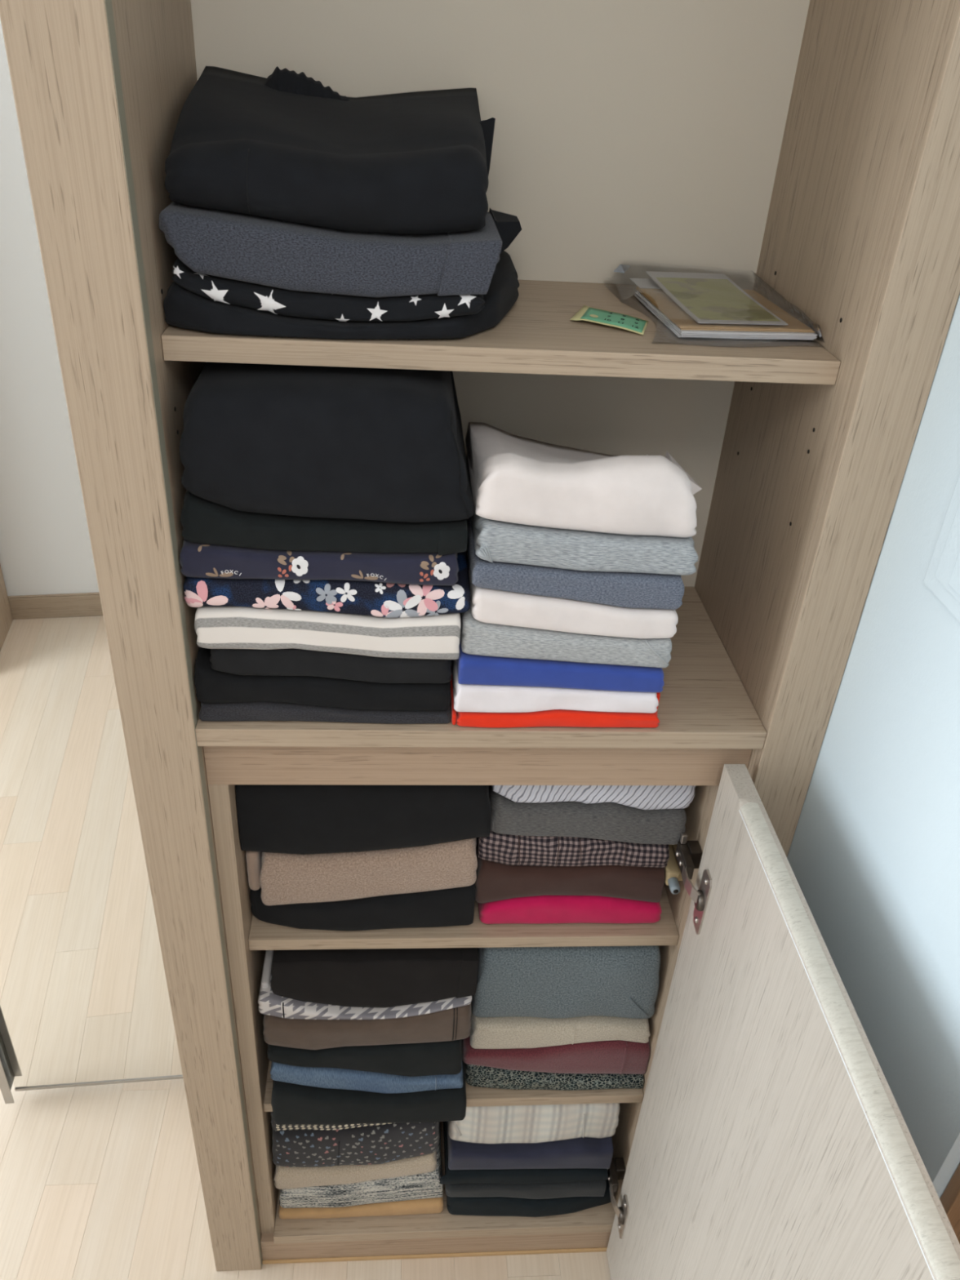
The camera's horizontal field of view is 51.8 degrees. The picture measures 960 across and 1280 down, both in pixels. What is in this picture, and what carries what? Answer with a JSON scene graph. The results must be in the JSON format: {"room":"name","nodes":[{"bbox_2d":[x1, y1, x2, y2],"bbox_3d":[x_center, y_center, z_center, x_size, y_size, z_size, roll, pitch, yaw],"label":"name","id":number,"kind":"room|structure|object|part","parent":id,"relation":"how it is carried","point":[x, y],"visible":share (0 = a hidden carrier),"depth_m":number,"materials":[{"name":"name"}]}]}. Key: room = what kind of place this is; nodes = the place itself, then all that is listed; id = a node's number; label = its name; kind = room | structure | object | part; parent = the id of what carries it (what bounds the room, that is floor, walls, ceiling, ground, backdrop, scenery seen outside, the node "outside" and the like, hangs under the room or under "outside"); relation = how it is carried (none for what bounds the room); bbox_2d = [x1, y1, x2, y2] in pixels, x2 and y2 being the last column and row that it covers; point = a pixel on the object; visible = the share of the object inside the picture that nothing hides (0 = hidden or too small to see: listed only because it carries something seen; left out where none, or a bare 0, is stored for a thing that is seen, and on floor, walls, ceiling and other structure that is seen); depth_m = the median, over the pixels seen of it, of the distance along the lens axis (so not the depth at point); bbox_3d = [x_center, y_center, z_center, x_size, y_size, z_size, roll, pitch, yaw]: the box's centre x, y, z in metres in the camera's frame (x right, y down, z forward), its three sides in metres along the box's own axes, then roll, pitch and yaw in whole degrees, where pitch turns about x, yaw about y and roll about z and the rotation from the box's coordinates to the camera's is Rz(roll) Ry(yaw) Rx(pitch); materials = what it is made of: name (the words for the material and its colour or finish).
{"room":"bedroom","nodes":[
{"label":"bedroom","id":0,"kind":"room"},
{"bbox_2d":[0,1078,610,1279],"bbox_3d":[-0.939,1.073,1.616,4.350,0.080,3.200,1,32,-5],"label":"floor","id":1,"kind":"structure","parent":0,"point":[98,1182],"depth_m":1.71,"materials":[{"name":"brown"}]},
{"bbox_2d":[0,0,959,1279],"bbox_3d":[0.014,0.112,0.949,0.759,2.360,0.966,1,32,-5],"label":"wardrobe","id":2,"kind":"object","parent":1,"relation":"on","point":[811,148],"visible":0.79,"depth_m":1.02,"materials":[{"name":"brown wood"}]},
{"bbox_2d":[0,18,182,1103],"bbox_3d":[-0.609,-0.081,1.295,0.428,2.194,0.052,-1,33,-8],"label":"mirror door","id":3,"kind":"structure","parent":2,"relation":"attached to","point":[85,1001],"depth_m":1.47,"materials":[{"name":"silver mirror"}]},
{"bbox_3d":[-0.810,-0.066,1.246,0.015,2.190,0.003,1,32,-5],"label":"edge handle","id":4,"kind":"part","parent":3,"relation":"part of","materials":[{"name":"silver metal"}]},
{"bbox_3d":[-0.667,0.834,1.891,0.418,0.006,0.025,-1,33,-8],"label":"trim","id":5,"kind":"part","parent":3,"relation":"part of","materials":[{"name":"silver metal"}]},
{"bbox_3d":[-0.319,-0.046,1.164,0.020,2.360,0.322,1,32,-5],"label":"panel","id":6,"kind":"part","parent":2,"relation":"part of","materials":[{"name":"brown wood"}]},
{"bbox_2d":[198,701,451,724],"bbox_3d":[-0.174,-0.002,1.181,0.268,0.022,0.308,1,32,-5],"label":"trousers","id":7,"kind":"object","parent":2,"relation":"on","point":[256,710],"visible":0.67,"depth_m":1.05,"materials":[{"name":"black fabric"}]},
{"bbox_2d":[194,647,451,711],"bbox_3d":[-0.173,-0.026,1.166,0.269,0.055,0.307,1,32,-5],"label":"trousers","id":8,"kind":"object","parent":7,"relation":"on","point":[211,686],"visible":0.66,"depth_m":1.04,"materials":[{"name":"black fabric"}]},
{"bbox_2d":[209,648,451,683],"bbox_3d":[-0.163,-0.052,1.152,0.251,0.045,0.305,1,32,-5],"label":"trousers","id":9,"kind":"object","parent":8,"relation":"on","point":[286,661],"visible":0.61,"depth_m":1.02,"materials":[{"name":"black fabric"}]},
{"bbox_2d":[194,606,460,659],"bbox_3d":[-0.162,-0.085,1.128,0.267,0.057,0.311,1,32,-5],"label":"sweater","id":10,"kind":"object","parent":9,"relation":"on","point":[424,637],"visible":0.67,"depth_m":1.00,"materials":[{"name":"white fabric"}]},
{"bbox_2d":[183,551,471,617],"bbox_3d":[-0.160,-0.119,1.107,0.284,0.041,0.309,1,32,-5],"label":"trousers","id":11,"kind":"object","parent":10,"relation":"on","point":[388,600],"visible":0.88,"depth_m":0.98,"materials":[{"name":"blue fabric"}]},
{"bbox_2d":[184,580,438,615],"bbox_3d":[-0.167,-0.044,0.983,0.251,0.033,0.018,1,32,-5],"label":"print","id":12,"kind":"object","parent":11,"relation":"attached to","point":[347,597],"depth_m":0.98,"materials":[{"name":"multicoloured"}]},
{"bbox_2d":[184,584,444,616],"bbox_3d":[-0.164,-0.043,0.986,0.257,0.035,0.023,1,32,-5],"label":"print","id":13,"kind":"object","parent":11,"relation":"attached to","point":[373,600],"depth_m":0.98,"materials":[{"name":"multicoloured"}]},
{"bbox_2d":[179,539,458,586],"bbox_3d":[-0.165,-0.150,1.089,0.270,0.040,0.306,1,32,-5],"label":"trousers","id":14,"kind":"object","parent":11,"relation":"on","point":[196,559],"visible":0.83,"depth_m":0.96,"materials":[{"name":"blue fabric"}]},
{"bbox_2d":[197,544,442,580],"bbox_3d":[-0.154,-0.077,0.968,0.234,0.031,0.021,1,32,-5],"label":"print","id":15,"kind":"object","parent":14,"relation":"attached to","point":[214,561],"depth_m":0.96,"materials":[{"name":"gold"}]},
{"bbox_2d":[180,490,467,555],"bbox_3d":[-0.157,-0.184,1.067,0.273,0.053,0.306,1,32,-5],"label":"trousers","id":16,"kind":"object","parent":14,"relation":"on","point":[202,521],"visible":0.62,"depth_m":0.95,"materials":[{"name":"black fabric"}]},
{"bbox_2d":[178,361,474,522],"bbox_3d":[-0.148,-0.242,1.031,0.276,0.135,0.307,1,32,-5],"label":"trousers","id":17,"kind":"object","parent":16,"relation":"on","point":[363,443],"visible":0.87,"depth_m":0.90,"materials":[{"name":"black fabric"}]},
{"bbox_2d":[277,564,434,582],"bbox_3d":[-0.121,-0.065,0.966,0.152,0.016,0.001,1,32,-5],"label":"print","id":18,"kind":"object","parent":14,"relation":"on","point":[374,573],"depth_m":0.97,"materials":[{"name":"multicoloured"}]},
{"bbox_2d":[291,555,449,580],"bbox_3d":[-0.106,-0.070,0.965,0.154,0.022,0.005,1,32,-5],"label":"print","id":19,"kind":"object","parent":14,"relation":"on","point":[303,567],"depth_m":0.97,"materials":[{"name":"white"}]},
{"bbox_2d":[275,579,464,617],"bbox_3d":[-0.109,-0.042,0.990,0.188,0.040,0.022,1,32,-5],"label":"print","id":20,"kind":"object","parent":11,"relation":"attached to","point":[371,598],"depth_m":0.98,"materials":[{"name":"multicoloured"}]},
{"bbox_2d":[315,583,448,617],"bbox_3d":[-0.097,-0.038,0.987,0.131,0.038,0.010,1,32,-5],"label":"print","id":21,"kind":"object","parent":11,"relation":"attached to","point":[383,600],"depth_m":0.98,"materials":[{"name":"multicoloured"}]},
{"bbox_2d":[386,582,405,587],"bbox_3d":[-0.084,-0.056,0.985,0.019,0.002,0.013,0,33,-7],"label":"print","id":22,"kind":"object","parent":11,"relation":"on","point":[388,584],"depth_m":0.98,"materials":[{"name":"pink fabric"}]},
{"bbox_2d":[163,250,519,339],"bbox_3d":[-0.122,-0.355,0.984,0.333,0.039,0.268,1,32,-5],"label":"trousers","id":23,"kind":"object","parent":2,"relation":"on","point":[185,308],"visible":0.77,"depth_m":0.88,"materials":[{"name":"black fabric"}]},
{"bbox_2d":[171,208,521,321],"bbox_3d":[-0.117,-0.382,0.972,0.318,0.073,0.260,1,32,-5],"label":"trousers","id":24,"kind":"object","parent":23,"relation":"on","point":[340,308],"visible":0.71,"depth_m":0.88,"materials":[{"name":"black fabric"}]},
{"bbox_2d":[173,265,183,279],"bbox_3d":[-0.264,-0.320,0.857,0.006,0.010,0.018,-25,42,-37],"label":"print","id":25,"kind":"object","parent":24,"relation":"on","point":[178,270],"depth_m":0.85,"materials":[{"name":"white fabric"}]},
{"bbox_2d":[195,272,209,279],"bbox_3d":[-0.243,-0.319,0.863,0.015,0.003,0.016,1,32,-5],"label":"print","id":26,"kind":"object","parent":24,"relation":"on","point":[197,276],"depth_m":0.86,"materials":[{"name":"white fabric"}]},
{"bbox_2d":[200,280,229,304],"bbox_3d":[-0.231,-0.304,0.865,0.024,0.020,0.010,1,32,-5],"label":"print","id":27,"kind":"object","parent":24,"relation":"attached to","point":[215,291],"depth_m":0.86,"materials":[{"name":"white fabric"}]},
{"bbox_2d":[253,289,285,314],"bbox_3d":[-0.185,-0.298,0.872,0.028,0.022,0.010,1,32,-5],"label":"print","id":28,"kind":"object","parent":24,"relation":"attached to","point":[273,301],"depth_m":0.87,"materials":[{"name":"white fabric"}]},
{"bbox_2d":[158,201,502,297],"bbox_3d":[-0.135,-0.397,0.959,0.294,0.064,0.264,1,32,-5],"label":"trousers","id":29,"kind":"object","parent":24,"relation":"on","point":[235,246],"visible":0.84,"depth_m":0.85,"materials":[{"name":"grey fabric"}]},
{"bbox_2d":[164,66,495,234],"bbox_3d":[-0.128,-0.459,0.921,0.285,0.115,0.261,1,32,-5],"label":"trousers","id":30,"kind":"object","parent":29,"relation":"on","point":[285,145],"visible":1,"depth_m":0.84,"materials":[{"name":"black fabric"}]},
{"bbox_2d":[335,314,349,321],"bbox_3d":[-0.123,-0.288,0.883,0.013,0.009,0.008,1,32,-5],"label":"print","id":31,"kind":"object","parent":24,"relation":"attached to","point":[340,317],"depth_m":0.88,"materials":[{"name":"white fabric"}]},
{"bbox_2d":[367,302,386,320],"bbox_3d":[-0.091,-0.292,0.879,0.018,0.018,0.002,-1,33,-8],"label":"print","id":32,"kind":"object","parent":24,"relation":"attached to","point":[376,311],"depth_m":0.88,"materials":[{"name":"white fabric"}]},
{"bbox_2d":[409,295,421,306],"bbox_3d":[-0.058,-0.302,0.880,0.011,0.007,0.009,1,32,-5],"label":"print","id":33,"kind":"object","parent":24,"relation":"on","point":[415,300],"depth_m":0.88,"materials":[{"name":"white fabric"}]},
{"bbox_2d":[435,303,453,318],"bbox_3d":[-0.032,-0.294,0.883,0.018,0.015,0.006,1,32,-5],"label":"print","id":34,"kind":"object","parent":24,"relation":"attached to","point":[442,310],"depth_m":0.88,"materials":[{"name":"white fabric"}]},
{"bbox_2d":[457,294,476,307],"bbox_3d":[-0.012,-0.303,0.882,0.017,0.011,0.012,1,32,-5],"label":"print","id":35,"kind":"object","parent":24,"relation":"on","point":[464,300],"depth_m":0.88,"materials":[{"name":"white fabric"}]},
{"bbox_2d":[278,1121,443,1219],"bbox_3d":[-0.204,0.867,1.746,0.272,0.038,0.286,1,32,-5],"label":"sweater","id":36,"kind":"object","parent":2,"relation":"on","point":[434,1205],"visible":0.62,"depth_m":1.63,"materials":[{"name":"fabric"}]},
{"bbox_2d":[279,1121,443,1208],"bbox_3d":[-0.202,0.824,1.720,0.266,0.097,0.285,1,32,-5],"label":"sweater","id":37,"kind":"object","parent":36,"relation":"on","point":[424,1185],"visible":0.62,"depth_m":1.60,"materials":[{"name":"grey fabric"}]},
{"bbox_2d":[274,1150,436,1189],"bbox_3d":[-0.207,0.779,1.692,0.259,0.084,0.283,1,32,-5],"label":"sweater","id":38,"kind":"object","parent":37,"relation":"on","point":[285,1177],"visible":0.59,"depth_m":1.57,"materials":[{"name":"beige fabric"}]},
{"bbox_2d":[271,1121,439,1167],"bbox_3d":[-0.202,0.713,1.650,0.260,0.132,0.284,1,32,-5],"label":"shirt","id":39,"kind":"object","parent":38,"relation":"on","point":[381,1144],"visible":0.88,"depth_m":1.53,"materials":[{"name":"grey fabric"}]},
{"bbox_2d":[271,1111,390,1130],"bbox_3d":[-0.201,0.658,1.617,0.251,0.054,0.280,1,32,-5],"label":"shirt","id":40,"kind":"object","parent":39,"relation":"on","point":[274,1126],"visible":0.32,"depth_m":1.50,"materials":[{"name":"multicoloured fabric"}]},
{"bbox_2d":[275,1123,390,1130],"bbox_3d":[-0.189,0.736,1.506,0.242,0.038,0.025,-2,33,-9],"label":"print","id":41,"kind":"object","parent":40,"relation":"attached to","point":[284,1127],"depth_m":1.50,"materials":[{"name":"beige fabric"}]},
{"bbox_2d":[249,883,475,930],"bbox_3d":[-0.161,0.282,1.387,0.293,0.080,0.268,1,32,-5],"label":"sweater","id":42,"kind":"object","parent":2,"relation":"on","point":[449,907],"visible":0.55,"depth_m":1.28,"materials":[{"name":"black fabric"}]},
{"bbox_2d":[245,837,477,905],"bbox_3d":[-0.157,0.230,1.353,0.291,0.112,0.270,1,32,-5],"label":"sweater","id":43,"kind":"object","parent":42,"relation":"on","point":[283,878],"visible":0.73,"depth_m":1.24,"materials":[{"name":"beige fabric"}]},
{"bbox_2d":[235,784,491,854],"bbox_3d":[-0.146,0.148,1.304,0.305,0.132,0.267,1,32,-5],"label":"folded clothes","id":44,"kind":"object","parent":43,"relation":"on","point":[288,819],"visible":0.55,"depth_m":1.19,"materials":[{"name":"black fabric"}]},
{"bbox_2d":[271,1053,466,1124],"bbox_3d":[-0.169,0.592,1.556,0.281,0.092,0.315,1,32,-5],"label":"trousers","id":45,"kind":"object","parent":2,"relation":"in","point":[291,1104],"visible":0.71,"depth_m":1.43,"materials":[{"name":"black fabric"}]},
{"bbox_2d":[270,1061,462,1093],"bbox_3d":[-0.169,0.548,1.536,0.274,0.071,0.303,1,32,-5],"label":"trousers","id":46,"kind":"object","parent":45,"relation":"on","point":[323,1077],"visible":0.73,"depth_m":1.41,"materials":[{"name":"blue fabric"}]},
{"bbox_2d":[266,1039,462,1076],"bbox_3d":[-0.171,0.522,1.521,0.275,0.076,0.300,1,32,-5],"label":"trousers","id":47,"kind":"object","parent":46,"relation":"on","point":[437,1058],"visible":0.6,"depth_m":1.39,"materials":[{"name":"black fabric"}]},
{"bbox_2d":[262,1003,471,1049],"bbox_3d":[-0.164,0.463,1.486,0.287,0.088,0.297,1,32,-5],"label":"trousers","id":48,"kind":"object","parent":47,"relation":"on","point":[452,1024],"visible":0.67,"depth_m":1.36,"materials":[{"name":"brown fabric"}]},
{"bbox_2d":[257,950,471,1019],"bbox_3d":[-0.165,0.426,1.466,0.291,0.053,0.290,1,32,-5],"label":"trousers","id":49,"kind":"object","parent":48,"relation":"on","point":[269,1003],"visible":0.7,"depth_m":1.35,"materials":[{"name":"grey fabric"}]},
{"bbox_2d":[270,947,478,1007],"bbox_3d":[-0.152,0.395,1.450,0.278,0.104,0.284,1,32,-5],"label":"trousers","id":50,"kind":"object","parent":49,"relation":"on","point":[366,977],"visible":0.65,"depth_m":1.32,"materials":[{"name":"black fabric"}]},
{"bbox_2d":[263,1060,643,1111],"bbox_3d":[-0.045,0.618,1.608,0.571,0.019,0.295,1,32,-5],"label":"shelf","id":51,"kind":"object","parent":2,"relation":"attached to","point":[476,1096],"depth_m":1.50,"materials":[{"name":"brown wood"}]},
{"bbox_2d":[248,884,679,950],"bbox_3d":[-0.026,0.325,1.429,0.571,0.020,0.285,1,32,-5],"label":"shelf","id":52,"kind":"object","parent":2,"relation":"attached to","point":[262,935],"depth_m":1.31,"materials":[{"name":"brown wood"}]},
{"bbox_3d":[0.003,0.131,1.127,0.619,0.075,0.019,1,32,-5],"label":"rail","id":53,"kind":"part","parent":2,"relation":"part of","materials":[{"name":"brown wood"}]},
{"bbox_2d":[195,586,766,749],"bbox_3d":[-0.002,0.020,1.210,0.619,0.023,0.329,1,32,-5],"label":"shelf","id":54,"kind":"object","parent":2,"relation":"attached to","point":[708,700],"depth_m":1.09,"materials":[{"name":"brown wood"}]},
{"bbox_3d":[-0.009,-0.125,1.321,0.659,2.360,0.012,1,32,-5],"label":"panel","id":55,"kind":"part","parent":2,"relation":"part of","materials":[{"name":"beige wood"}]},
{"bbox_2d":[160,280,840,384],"bbox_3d":[0.018,-0.329,1.018,0.619,0.022,0.280,1,32,-5],"label":"shelf","id":56,"kind":"object","parent":2,"relation":"attached to","point":[537,335],"depth_m":0.91,"materials":[{"name":"brown wood"}]},
{"bbox_2d":[446,1177,614,1217],"bbox_3d":[0.080,0.865,1.759,0.285,0.059,0.298,1,32,-5],"label":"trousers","id":57,"kind":"object","parent":2,"relation":"on","point":[463,1206],"visible":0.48,"depth_m":1.64,"materials":[{"name":"black fabric"}]},
{"bbox_2d":[443,1121,606,1199],"bbox_3d":[0.066,0.827,1.737,0.263,0.050,0.293,1,32,-5],"label":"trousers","id":58,"kind":"object","parent":57,"relation":"on","point":[591,1188],"visible":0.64,"depth_m":1.61,"materials":[{"name":"black fabric"}]},
{"bbox_2d":[439,1121,608,1184],"bbox_3d":[0.062,0.795,1.717,0.275,0.036,0.291,1,32,-5],"label":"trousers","id":59,"kind":"object","parent":58,"relation":"on","point":[559,1175],"visible":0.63,"depth_m":1.59,"materials":[{"name":"black fabric"}]},
{"bbox_2d":[446,1120,613,1169],"bbox_3d":[0.072,0.760,1.698,0.263,0.063,0.287,1,32,-5],"label":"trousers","id":60,"kind":"object","parent":59,"relation":"on","point":[585,1152],"visible":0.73,"depth_m":1.58,"materials":[{"name":"blue fabric"}]},
{"bbox_2d":[448,1102,620,1143],"bbox_3d":[0.079,0.692,1.662,0.269,0.115,0.275,1,32,-5],"label":"shirt","id":61,"kind":"object","parent":60,"relation":"on","point":[546,1122],"visible":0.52,"depth_m":1.54,"materials":[{"name":"white fabric"}]},
{"bbox_2d":[464,1062,644,1090],"bbox_3d":[0.106,0.588,1.596,0.272,0.060,0.278,1,32,-5],"label":"sweater","id":62,"kind":"object","parent":2,"relation":"on","point":[479,1076],"visible":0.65,"depth_m":1.49,"materials":[{"name":"grey fabric"}]},
{"bbox_2d":[462,1035,649,1074],"bbox_3d":[0.105,0.556,1.578,0.278,0.079,0.274,1,32,-5],"label":"sweater","id":63,"kind":"object","parent":62,"relation":"on","point":[612,1056],"visible":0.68,"depth_m":1.46,"materials":[{"name":"red fabric"}]},
{"bbox_2d":[470,1004,650,1048],"bbox_3d":[0.111,0.510,1.551,0.266,0.059,0.271,1,32,-5],"label":"sweater","id":64,"kind":"object","parent":63,"relation":"on","point":[510,1032],"visible":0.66,"depth_m":1.44,"materials":[{"name":"beige fabric"}]},
{"bbox_2d":[471,945,660,1018],"bbox_3d":[0.118,0.425,1.501,0.268,0.159,0.266,1,32,-5],"label":"sweater","id":65,"kind":"object","parent":64,"relation":"on","point":[615,981],"visible":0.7,"depth_m":1.38,"materials":[{"name":"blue fabric"}]},
{"bbox_2d":[449,674,660,727],"bbox_3d":[0.079,0.025,1.159,0.231,0.030,0.221,1,32,-5],"label":"shirt","id":66,"kind":"object","parent":2,"relation":"on","point":[555,717],"visible":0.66,"depth_m":1.07,"materials":[{"name":"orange fabric"}]},
{"bbox_2d":[451,659,658,713],"bbox_3d":[0.077,0.008,1.148,0.222,0.037,0.220,1,32,-5],"label":"shirt","id":67,"kind":"object","parent":66,"relation":"on","point":[467,697],"visible":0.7,"depth_m":1.06,"materials":[{"name":"white fabric"}]},
{"bbox_2d":[456,640,664,692],"bbox_3d":[0.081,-0.019,1.131,0.221,0.042,0.221,1,32,-5],"label":"shirt","id":68,"kind":"object","parent":67,"relation":"on","point":[472,669],"visible":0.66,"depth_m":1.04,"materials":[{"name":"blue fabric"}]},
{"bbox_2d":[459,604,671,667],"bbox_3d":[0.086,-0.049,1.113,0.222,0.057,0.219,1,32,-5],"label":"shirt","id":69,"kind":"object","parent":68,"relation":"on","point":[477,637],"visible":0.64,"depth_m":1.02,"materials":[{"name":"grey fabric"}]},
{"bbox_2d":[466,546,678,638],"bbox_3d":[0.092,-0.080,1.094,0.215,0.056,0.219,1,32,-5],"label":"shirt","id":70,"kind":"object","parent":69,"relation":"on","point":[489,606],"visible":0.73,"depth_m":1.00,"materials":[{"name":"beige fabric"}]},
{"bbox_2d":[466,516,684,609],"bbox_3d":[0.094,-0.108,1.078,0.216,0.050,0.216,1,32,-5],"label":"shirt","id":71,"kind":"object","parent":70,"relation":"on","point":[624,589],"visible":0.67,"depth_m":0.99,"materials":[{"name":"grey fabric"}]},
{"bbox_2d":[466,455,697,575],"bbox_3d":[0.102,-0.142,1.057,0.224,0.053,0.216,1,32,-5],"label":"shirt","id":72,"kind":"object","parent":71,"relation":"on","point":[495,540],"visible":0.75,"depth_m":0.97,"materials":[{"name":"grey fabric"}]},
{"bbox_2d":[465,422,702,537],"bbox_3d":[0.115,-0.185,1.031,0.248,0.081,0.216,1,32,-5],"label":"shirt","id":73,"kind":"object","parent":72,"relation":"on","point":[514,478],"visible":1,"depth_m":0.94,"materials":[{"name":"beige fabric"}]},
{"bbox_2d":[478,895,662,924],"bbox_3d":[0.116,0.296,1.422,0.247,0.051,0.259,1,32,-5],"label":"sweater","id":74,"kind":"object","parent":2,"relation":"on","point":[538,909],"visible":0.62,"depth_m":1.31,"materials":[{"name":"fabric"}]},
{"bbox_2d":[475,846,665,903],"bbox_3d":[0.110,0.253,1.395,0.247,0.080,0.258,1,32,-5],"label":"sweater","id":75,"kind":"object","parent":74,"relation":"on","point":[495,882],"visible":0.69,"depth_m":1.28,"materials":[{"name":"brown fabric"}]},
{"bbox_2d":[475,830,669,867],"bbox_3d":[0.113,0.207,1.365,0.247,0.062,0.259,1,32,-5],"label":"shirt","id":76,"kind":"object","parent":75,"relation":"on","point":[506,849],"visible":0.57,"depth_m":1.26,"materials":[{"name":"fabric"}]},
{"bbox_2d":[488,785,686,844],"bbox_3d":[0.130,0.165,1.339,0.249,0.075,0.260,1,32,-5],"label":"sweater","id":77,"kind":"object","parent":76,"relation":"on","point":[611,821],"visible":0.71,"depth_m":1.23,"materials":[{"name":"grey fabric"}]},
{"bbox_2d":[491,785,696,809],"bbox_3d":[0.135,0.120,1.314,0.256,0.071,0.255,1,32,-5],"label":"shirt","id":78,"kind":"object","parent":77,"relation":"on","point":[640,797],"visible":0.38,"depth_m":1.21,"materials":[{"name":"white fabric"}]},
{"bbox_2d":[569,305,648,334],"bbox_3d":[0.133,-0.322,0.991,0.085,0.004,0.056,18,35,21],"label":"slip","id":79,"kind":"object","parent":2,"relation":"on","point":[625,322],"visible":1,"depth_m":0.99,"materials":[{"name":"green paper"}]},
{"bbox_3d":[0.216,0.876,1.616,0.011,0.023,0.045,1,32,-5],"label":"arm","id":80,"kind":"part","parent":2,"relation":"part of","materials":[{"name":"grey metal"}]},
{"bbox_3d":[0.215,0.897,1.581,0.006,0.017,0.049,-4,33,-12],"label":"arm","id":81,"kind":"part","parent":2,"relation":"part of","materials":[{"name":"silver metal"}]},
{"bbox_3d":[0.229,0.871,1.627,0.015,0.028,0.023,1,32,-5],"label":"mounting plate","id":82,"kind":"part","parent":2,"relation":"part of","materials":[{"name":"grey metal"}]},
{"bbox_2d":[617,1206,624,1224],"bbox_3d":[0.223,0.913,1.566,0.006,0.025,0.025,1,32,-5],"label":"hinge","id":83,"kind":"object","parent":2,"relation":"on","point":[620,1209],"depth_m":1.56,"materials":[{"name":"grey metal"}]},
{"bbox_3d":[0.256,0.250,1.242,0.007,0.014,0.006,1,32,-5],"label":"release lever","id":84,"kind":"part","parent":2,"relation":"part of","materials":[{"name":"silver metal"}]},
{"bbox_3d":[0.256,0.276,1.236,0.011,0.023,0.045,1,32,-5],"label":"arm","id":85,"kind":"part","parent":2,"relation":"part of","materials":[{"name":"grey metal"}]},
{"bbox_3d":[0.255,0.298,1.202,0.006,0.017,0.049,-4,33,-12],"label":"arm","id":86,"kind":"part","parent":2,"relation":"part of","materials":[{"name":"silver metal"}]},
{"bbox_3d":[0.269,0.271,1.247,0.015,0.028,0.023,1,32,-5],"label":"mounting plate","id":87,"kind":"part","parent":2,"relation":"part of","materials":[{"name":"grey metal"}]},
{"bbox_2d":[693,889,704,911],"bbox_3d":[0.263,0.313,1.186,0.006,0.025,0.025,1,32,-5],"label":"hinge","id":88,"kind":"object","parent":2,"relation":"on","point":[699,895],"depth_m":1.18,"materials":[{"name":"grey metal"}]},
{"bbox_2d":[605,264,825,342],"bbox_3d":[0.239,-0.354,1.032,0.178,0.028,0.241,1,32,-5],"label":"plastic bag","id":89,"kind":"object","parent":2,"relation":"on","point":[771,294],"visible":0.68,"depth_m":1.05,"materials":[{"name":"grey"}]},
{"bbox_2d":[629,278,661,288],"bbox_3d":[0.186,-0.396,1.098,0.030,0.001,0.045,-1,33,-8],"label":"label","id":90,"kind":"object","parent":89,"relation":"in","point":[640,282],"visible":0.84,"depth_m":1.10,"materials":[{"name":"white paper"}]},
{"bbox_2d":[634,290,817,339],"bbox_3d":[0.250,-0.339,1.026,0.141,0.007,0.167,-1,33,-8],"label":"bundle","id":91,"kind":"object","parent":89,"relation":"in","point":[675,329],"visible":0.34,"depth_m":0.96,"materials":[{"name":"white paper"}]},
{"bbox_2d":[635,286,814,332],"bbox_3d":[0.250,-0.345,1.026,0.137,0.003,0.164,-2,33,-8],"label":"envelope","id":92,"kind":"object","parent":91,"relation":"on","point":[659,298],"visible":0.48,"depth_m":0.99,"materials":[{"name":"paper"}]},
{"bbox_2d":[645,271,787,324],"bbox_3d":[0.245,-0.362,1.042,0.092,0.007,0.190,-1,33,-8],"label":"booklet","id":93,"kind":"object","parent":92,"relation":"on","point":[706,298],"visible":1,"depth_m":1.03,"materials":[{"name":"green paper"}]},
{"bbox_3d":[0.277,0.753,1.156,0.024,1.074,0.594,1,32,-5],"label":"door panel","id":94,"kind":"part","parent":2,"relation":"part of","materials":[{"name":"white wood"}]},
{"bbox_3d":[0.319,-0.037,1.216,0.020,2.360,0.322,1,32,-5],"label":"panel","id":95,"kind":"part","parent":2,"relation":"part of","materials":[{"name":"brown wood"}]},
{"bbox_3d":[0.306,0.319,0.847,0.018,0.008,0.526,1,32,-5],"label":"finger pull","id":96,"kind":"part","parent":2,"relation":"part of","materials":[{"name":"brown wood"}]},
{"bbox_2d":[786,293,959,1198],"bbox_3d":[0.444,0.040,1.071,0.114,2.400,2.980,1,32,-5],"label":"wall","id":97,"kind":"structure","parent":0,"point":[873,855],"depth_m":0.92,"materials":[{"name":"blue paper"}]},
{"bbox_2d":[923,473,959,622],"bbox_3d":[0.417,-0.122,0.687,0.006,0.339,0.272,1,32,-5],"label":"wall panel cover","id":98,"kind":"object","parent":97,"relation":"attached to","point":[942,577],"visible":1,"depth_m":0.85,"materials":[{"name":"white plastic"}]},
{"bbox_3d":[0.416,-0.122,0.686,0.001,0.309,0.240,1,32,-5],"label":"door","id":99,"kind":"part","parent":98,"relation":"part of","materials":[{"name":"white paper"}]},
{"bbox_2d":[939,1164,959,1244],"bbox_3d":[0.493,0.651,0.438,0.099,2.050,0.919,1,32,-5],"label":"trim","id":100,"kind":"structure","parent":97,"relation":"attached to","point":[949,1199],"depth_m":0.86,"materials":[{"name":"brown wood"}]}
]}

